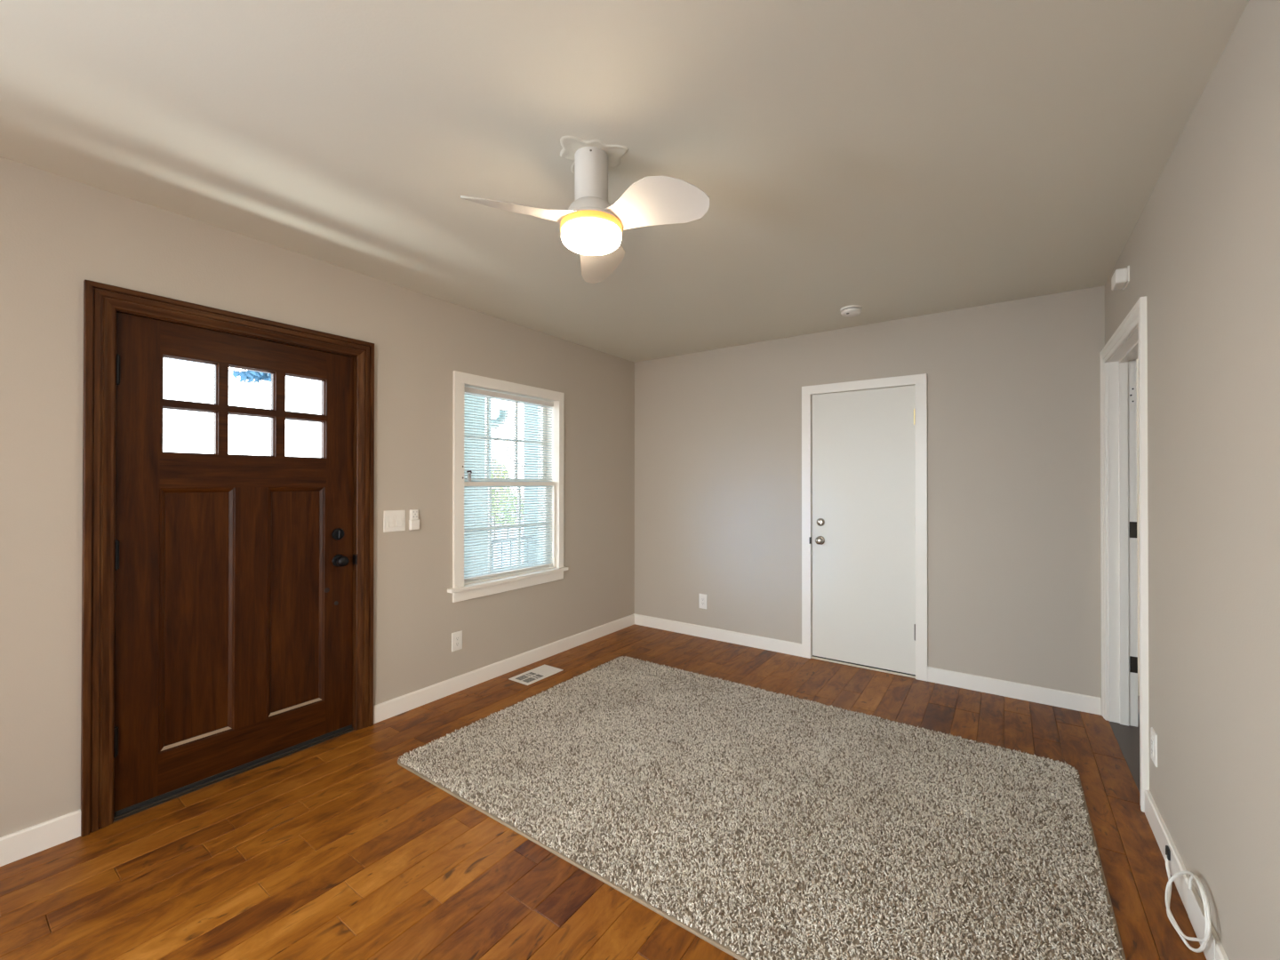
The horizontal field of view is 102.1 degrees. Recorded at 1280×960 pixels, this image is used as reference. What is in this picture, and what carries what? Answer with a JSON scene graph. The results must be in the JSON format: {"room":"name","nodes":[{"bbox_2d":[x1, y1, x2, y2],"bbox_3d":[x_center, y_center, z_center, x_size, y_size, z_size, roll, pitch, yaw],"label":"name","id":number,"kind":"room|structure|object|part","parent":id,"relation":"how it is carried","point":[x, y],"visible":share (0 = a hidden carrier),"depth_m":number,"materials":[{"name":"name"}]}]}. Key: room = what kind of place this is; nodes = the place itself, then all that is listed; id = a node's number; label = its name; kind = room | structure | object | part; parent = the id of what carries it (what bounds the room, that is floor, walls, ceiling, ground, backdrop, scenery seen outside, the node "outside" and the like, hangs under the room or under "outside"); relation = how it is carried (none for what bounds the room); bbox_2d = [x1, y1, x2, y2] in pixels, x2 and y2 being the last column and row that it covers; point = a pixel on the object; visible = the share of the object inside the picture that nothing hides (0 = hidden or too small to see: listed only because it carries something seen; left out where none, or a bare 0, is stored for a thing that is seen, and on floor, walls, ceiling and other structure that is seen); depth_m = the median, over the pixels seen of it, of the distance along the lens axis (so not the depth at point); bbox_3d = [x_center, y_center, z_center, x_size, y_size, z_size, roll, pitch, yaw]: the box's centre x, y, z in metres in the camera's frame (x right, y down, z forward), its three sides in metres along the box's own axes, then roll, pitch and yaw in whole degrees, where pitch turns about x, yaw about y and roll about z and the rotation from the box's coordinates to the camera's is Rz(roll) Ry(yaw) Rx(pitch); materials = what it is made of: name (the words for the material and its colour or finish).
{"room":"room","nodes":[
{"label":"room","id":0,"kind":"room"},
{"bbox_2d":[0,156,634,837],"bbox_3d":[-2.308,0.109,1.941,0.160,2.524,7.920,0,0,35],"label":"wall","id":1,"kind":"structure","parent":0,"point":[58,233],"depth_m":2.47,"materials":[{"name":"beige paint"}]},
{"bbox_2d":[0,808,80,866],"bbox_3d":[-3.293,1.313,0.388,0.014,0.098,3.938,0,0,35],"label":"baseboard","id":2,"kind":"structure","parent":1,"relation":"attached to","point":[20,844],"depth_m":1.91,"materials":[{"name":"white paint"}]},
{"bbox_2d":[80,279,374,836],"bbox_3d":[-1.894,0.301,2.504,0.187,2.146,1.123,0,0,35],"label":"door frame","id":3,"kind":"structure","parent":1,"relation":"attached to","point":[101,301],"depth_m":2.07,"materials":[{"name":"brown wood"}]},
{"bbox_3d":[-1.575,0.438,2.857,0.042,0.055,0.010,0,0,35],"label":"strike plate","id":4,"kind":"part","parent":3,"relation":"part of","materials":[{"name":"black metal"}]},
{"bbox_2d":[113,312,352,816],"bbox_3d":[-1.847,0.341,2.466,0.112,2.039,0.940,0,0,35],"label":"door","id":5,"kind":"structure","parent":1,"relation":"in","point":[234,580],"depth_m":2.39,"materials":[{"name":"brown wood"}]},
{"bbox_3d":[-1.976,0.600,2.315,0.014,1.131,0.266,0,0,35],"label":"panel","id":6,"kind":"part","parent":5,"relation":"part of","materials":[{"name":"brown wood"}]},
{"bbox_3d":[-1.750,0.602,2.636,0.014,1.131,0.261,0,0,35],"label":"panel","id":7,"kind":"part","parent":5,"relation":"part of","materials":[{"name":"brown wood"}]},
{"bbox_3d":[-1.590,0.435,2.769,0.042,0.056,0.059,0,0,35],"label":"knob","id":8,"kind":"part","parent":5,"relation":"part of","materials":[{"name":"black metal"}]},
{"bbox_2d":[383,510,405,532],"bbox_3d":[-1.433,0.240,3.029,0.016,0.124,0.130,0,0,35],"label":"light switch","id":9,"kind":"object","parent":1,"relation":"attached to","point":[393,520],"visible":1,"depth_m":3.02,"materials":[{"name":"white plastic"}]},
{"bbox_2d":[408,509,419,530],"bbox_3d":[-1.361,0.240,3.125,0.024,0.122,0.060,0,0,35],"label":"remote holder","id":10,"kind":"object","parent":1,"relation":"attached to","point":[413,524],"visible":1,"depth_m":3.11,"materials":[{"name":"white plastic"}]},
{"bbox_2d":[410,509,418,519],"bbox_3d":[-1.360,0.208,3.123,0.016,0.060,0.048,0,0,35],"label":"remote","id":11,"kind":"object","parent":10,"relation":"in","point":[414,513],"visible":1,"depth_m":3.12,"materials":[{"name":"white plastic"}]},
{"bbox_2d":[451,630,462,651],"bbox_3d":[-1.192,1.051,3.374,0.009,0.121,0.077,0,0,35],"label":"wall outlet","id":12,"kind":"object","parent":1,"relation":"attached to","point":[456,636],"visible":1,"depth_m":3.37,"materials":[{"name":"white plastic"}]},
{"bbox_2d":[455,635,459,647],"bbox_3d":[-1.190,1.051,3.372,0.003,0.068,0.034,0,0,35],"label":"receptacle","id":13,"kind":"object","parent":12,"relation":"attached to","point":[457,637],"depth_m":3.37,"materials":[{"name":"grey plastic"}]},
{"bbox_2d":[373,614,634,724],"bbox_3d":[-0.789,1.332,3.941,0.014,0.098,2.540,0,0,35],"label":"baseboard","id":14,"kind":"structure","parent":1,"relation":"attached to","point":[387,709],"depth_m":3.56,"materials":[{"name":"white paint"}]},
{"bbox_2d":[447,370,567,602],"bbox_3d":[-0.972,0.045,3.795,0.208,1.500,1.080,0,0,35],"label":"window","id":15,"kind":"structure","parent":1,"relation":"in","point":[461,590],"depth_m":3.74,"materials":[{"name":"white paint"}]},
{"bbox_3d":[-1.030,-0.299,3.859,0.030,0.669,0.891,0,0,35],"label":"sash","id":16,"kind":"part","parent":15,"relation":"part of","materials":[{"name":"white paint"}]},
{"bbox_3d":[-1.002,0.354,3.836,0.030,0.703,0.891,0,0,35],"label":"sash","id":17,"kind":"part","parent":15,"relation":"part of","materials":[{"name":"white paint"}]},
{"bbox_2d":[464,386,553,581],"bbox_3d":[-0.951,0.027,3.802,0.075,1.314,0.877,0,0,35],"label":"window blind","id":18,"kind":"object","parent":15,"relation":"attached to","point":[469,390],"visible":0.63,"depth_m":3.78,"materials":[{"name":"white plastic"}]},
{"bbox_3d":[-1.138,0.037,3.563,0.028,1.260,0.002,0,0,35],"label":"ladder cord","id":19,"kind":"part","parent":18,"relation":"part of","materials":[{"name":"white fabric"}]},
{"bbox_3d":[-0.964,0.676,3.807,0.024,0.016,0.877,0,0,35],"label":"rail","id":20,"kind":"part","parent":18,"relation":"part of","materials":[{"name":"white plastic"}]},
{"bbox_3d":[-0.963,0.038,3.811,0.028,1.260,0.002,0,0,35],"label":"ladder cord","id":21,"kind":"part","parent":18,"relation":"part of","materials":[{"name":"white fabric"}]},
{"bbox_3d":[-0.792,0.040,4.053,0.028,1.260,0.002,0,0,35],"label":"ladder cord","id":22,"kind":"part","parent":18,"relation":"part of","materials":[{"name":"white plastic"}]},
{"bbox_3d":[-0.934,0.357,3.788,0.018,0.686,0.885,0,0,35],"label":"frame","id":23,"kind":"part","parent":15,"relation":"part of","materials":[{"name":"white paint"}]},
{"bbox_2d":[0,624,1206,959],"bbox_3d":[-0.205,1.396,0.660,5.068,0.060,8.260,0,0,35],"label":"floor","id":24,"kind":"structure","parent":0,"point":[332,849],"depth_m":1.87,"materials":[{"name":"brown wood"}]},
{"bbox_2d":[508,664,563,685],"bbox_3d":[-0.733,1.378,3.668,0.192,0.004,0.345,0,0,35],"label":"floor vent","id":25,"kind":"object","parent":24,"relation":"in","point":[535,675],"visible":1,"depth_m":3.66,"materials":[{"name":"white plastic"}]},
{"bbox_2d":[397,656,1126,959],"bbox_3d":[0.441,1.370,2.502,2.727,0.010,1.862,0,0,35],"label":"area rug","id":26,"kind":"object","parent":24,"relation":"on","point":[761,824],"visible":1,"depth_m":2.09,"materials":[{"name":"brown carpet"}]},
{"bbox_2d":[1165,845,1211,952],"bbox_3d":[1.694,1.273,1.634,0.058,0.195,0.512,0,0,35],"label":"coiled cable","id":27,"kind":"object","parent":24,"relation":"on","point":[1168,890],"visible":1,"depth_m":1.53,"materials":[{"name":"white plastic"}]},
{"bbox_2d":[0,0,1248,362],"bbox_3d":[-0.865,-1.215,0.930,3.690,0.124,7.920,0,0,35],"label":"ceiling","id":28,"kind":"structure","parent":0,"point":[892,159],"depth_m":1.70,"materials":[{"name":"paint"}]},
{"bbox_2d":[460,146,709,283],"bbox_3d":[-0.116,-0.994,1.783,0.728,0.318,0.784,0,0,35],"label":"ceiling fan","id":29,"kind":"object","parent":28,"relation":"hanging from","point":[592,228],"visible":1,"depth_m":1.76,"materials":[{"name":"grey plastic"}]},
{"bbox_3d":[-0.413,-0.901,1.729,0.367,0.079,0.185,0,0,-29],"label":"blade","id":30,"kind":"part","parent":29,"relation":"part of","materials":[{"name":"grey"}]},
{"bbox_2d":[560,217,621,255],"bbox_3d":[-0.173,-0.858,1.845,0.212,0.048,0.212,0,0,35],"label":"diffuser","id":31,"kind":"object","parent":29,"relation":"attached to","point":[582,236],"depth_m":1.79,"materials":[{"name":"beige glass"}]},
{"bbox_3d":[-0.154,-0.899,2.112,0.185,0.079,0.367,0,0,1],"label":"blade","id":32,"kind":"part","parent":29,"relation":"part of","materials":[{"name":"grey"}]},
{"bbox_3d":[0.046,-0.901,1.702,0.371,0.079,0.188,0,0,35],"label":"blade","id":33,"kind":"part","parent":29,"relation":"part of","materials":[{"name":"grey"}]},
{"bbox_2d":[840,304,862,317],"bbox_3d":[1.407,-1.121,3.449,0.132,0.044,0.132,0,0,35],"label":"smoke detector","id":34,"kind":"object","parent":28,"relation":"attached to","point":[852,310],"visible":1,"depth_m":3.41,"materials":[{"name":"white plastic"}]},
{"bbox_2d":[634,285,1104,697],"bbox_3d":[1.385,0.121,4.084,3.408,2.524,0.160,0,0,35],"label":"wall","id":35,"kind":"structure","parent":0,"point":[1013,387],"depth_m":3.52,"materials":[{"name":"beige paint"}]},
{"bbox_2d":[698,593,707,608],"bbox_3d":[0.555,1.070,4.561,0.078,0.130,0.009,0,0,35],"label":"wall outlet","id":36,"kind":"object","parent":35,"relation":"attached to","point":[702,597],"visible":1,"depth_m":4.56,"materials":[{"name":"white plastic"}]},
{"bbox_2d":[701,597,704,605],"bbox_3d":[0.553,1.070,4.559,0.034,0.068,0.003,0,0,35],"label":"receptacle","id":37,"kind":"object","parent":36,"relation":"attached to","point":[702,598],"depth_m":4.56,"materials":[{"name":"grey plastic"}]},
{"bbox_2d":[633,613,801,656],"bbox_3d":[0.606,1.336,4.521,1.626,0.098,0.014,0,0,35],"label":"baseboard","id":38,"kind":"structure","parent":35,"relation":"attached to","point":[787,647],"depth_m":4.44,"materials":[{"name":"white paint"}]},
{"bbox_2d":[811,385,915,676],"bbox_3d":[1.630,0.355,3.813,0.725,2.035,0.104,0,0,35],"label":"door","id":39,"kind":"structure","parent":35,"relation":"in","point":[863,442],"depth_m":3.80,"materials":[{"name":"white paint"}]},
{"bbox_3d":[1.368,0.465,3.955,0.059,0.059,0.036,0,0,35],"label":"knob","id":40,"kind":"part","parent":39,"relation":"part of","materials":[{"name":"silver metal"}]},
{"bbox_2d":[801,373,927,681],"bbox_3d":[1.668,0.325,3.872,0.861,2.114,0.180,0,0,35],"label":"door frame","id":41,"kind":"structure","parent":35,"relation":"attached to","point":[919,381],"depth_m":3.65,"materials":[{"name":"white paint"}]},
{"bbox_2d":[927,666,1101,715],"bbox_3d":[2.341,1.331,3.297,0.895,0.098,0.014,0,0,35],"label":"baseboard","id":42,"kind":"structure","parent":35,"relation":"attached to","point":[1052,697],"depth_m":3.26,"materials":[{"name":"white paint"}]},
{"bbox_2d":[1136,358,1139,695],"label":"door","id":43,"kind":"structure","parent":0,"point":[1138,358],"depth_m":3.32,"materials":[{"name":"beige paint"}]},
{"bbox_2d":[1104,0,1279,959],"bbox_3d":[0.592,0.101,-0.104,0.122,2.524,7.920,0,0,35],"label":"wall","id":44,"kind":"structure","parent":0,"point":[1203,250],"depth_m":1.43,"materials":[{"name":"beige paint"}]},
{"bbox_2d":[1111,265,1129,290],"bbox_3d":[2.328,-0.973,2.509,0.048,0.077,0.142,0,0,35],"label":"wall sensor","id":45,"kind":"object","parent":44,"relation":"attached to","point":[1120,279],"visible":1,"depth_m":2.46,"materials":[{"name":"white plastic"}]},
{"bbox_3d":[2.345,-0.973,2.497,0.006,0.077,0.142,0,0,35],"label":"plate","id":46,"kind":"part","parent":45,"relation":"part of","materials":[{"name":"white plastic"}]},
{"bbox_2d":[1099,296,1149,812],"bbox_3d":[2.455,0.309,2.558,0.145,2.136,1.097,0,0,35],"label":"door frame","id":47,"kind":"structure","parent":44,"relation":"in","point":[1118,357],"depth_m":2.91,"materials":[{"name":"white paint"}]},
{"bbox_2d":[1150,727,1157,767],"bbox_3d":[2.033,1.056,2.050,0.009,0.124,0.081,0,0,35],"label":"wall outlet","id":48,"kind":"object","parent":44,"relation":"attached to","point":[1153,735],"visible":1,"depth_m":2.04,"materials":[{"name":"white plastic"}]},
{"bbox_2d":[1151,736,1153,756],"bbox_3d":[2.031,1.056,2.051,0.003,0.068,0.034,0,0,35],"label":"receptacle","id":49,"kind":"object","parent":48,"relation":"attached to","point":[1152,737],"depth_m":2.04,"materials":[{"name":"grey plastic"}]},
{"bbox_2d":[1144,789,1228,959],"bbox_3d":[0.217,1.312,-0.522,0.014,0.098,6.494,0,0,35],"label":"baseboard","id":50,"kind":"structure","parent":44,"relation":"attached to","point":[1161,833],"depth_m":1.78,"materials":[{"name":"white paint"}]},
{"bbox_2d":[1187,888,1215,959],"bbox_3d":[1.647,1.314,1.520,0.002,0.106,0.250,0,0,35],"label":"cable box","id":51,"kind":"object","parent":44,"relation":"attached to","point":[1196,916],"visible":0.85,"depth_m":1.53,"materials":[{"name":"white plastic"}]},
{"label":"outside","id":52,"kind":"structure","parent":0,"visible":0},
{"bbox_2d":[491,502,523,567],"bbox_3d":[-17.182,1.918,17.066,38.090,0.070,60.000,0,0,35],"label":"ground","id":53,"kind":"structure","parent":52,"point":[521,502],"depth_m":15.34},
{"bbox_2d":[228,368,271,383],"bbox_3d":[-11.329,-1.797,15.084,1.997,7.349,1.899,0,0,19],"label":"street tree","id":54,"kind":"object","parent":53,"relation":"on","point":[244,374],"visible":0.04,"depth_m":14.88,"materials":[{"name":"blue plant"}]},
{"bbox_2d":[491,460,511,544],"bbox_3d":[-4.164,0.643,14.823,0.996,2.476,0.886,0,0,35],"label":"tree","id":55,"kind":"object","parent":53,"relation":"on","point":[492,460],"visible":0.3,"depth_m":14.74,"materials":[{"name":"green plant"}]},
{"bbox_2d":[492,492,523,537],"bbox_3d":[-4.071,1.101,15.828,1.265,1.570,1.070,0,0,35],"label":"tree","id":56,"kind":"object","parent":53,"relation":"on","point":[504,492],"visible":0.3,"depth_m":15.65,"materials":[{"name":"green plant"}]},
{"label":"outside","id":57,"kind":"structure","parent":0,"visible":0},
{"bbox_3d":[-0.926,1.664,5.546,1.739,0.350,8.500,0,0,35],"label":"floor","id":58,"kind":"structure","parent":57,"visible":0},
{"bbox_2d":[464,394,507,575],"bbox_3d":[-1.621,0.127,5.172,0.420,2.720,0.735,0,0,35],"label":"porch column","id":59,"kind":"structure","parent":58,"relation":"on","point":[469,396],"depth_m":4.95,"materials":[{"name":"grey paint"}]},
{"bbox_2d":[491,536,533,571],"bbox_3d":[-1.413,1.055,5.464,0.100,0.864,0.676,0,0,35],"label":"porch railing","id":60,"kind":"object","parent":58,"relation":"on","point":[527,537],"visible":0.02,"depth_m":5.46,"materials":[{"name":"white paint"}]},
{"bbox_3d":[-1.412,0.638,5.466,0.040,0.030,0.676,0,0,35],"label":"rail","id":61,"kind":"part","parent":60,"relation":"part of","materials":[{"name":"white paint"}]},
{"bbox_2d":[523,404,543,564],"bbox_3d":[-1.153,0.130,5.837,0.280,2.720,0.280,0,0,35],"label":"porch column","id":62,"kind":"structure","parent":58,"relation":"on","point":[524,404],"depth_m":5.74,"materials":[{"name":"grey paint"}]}
]}

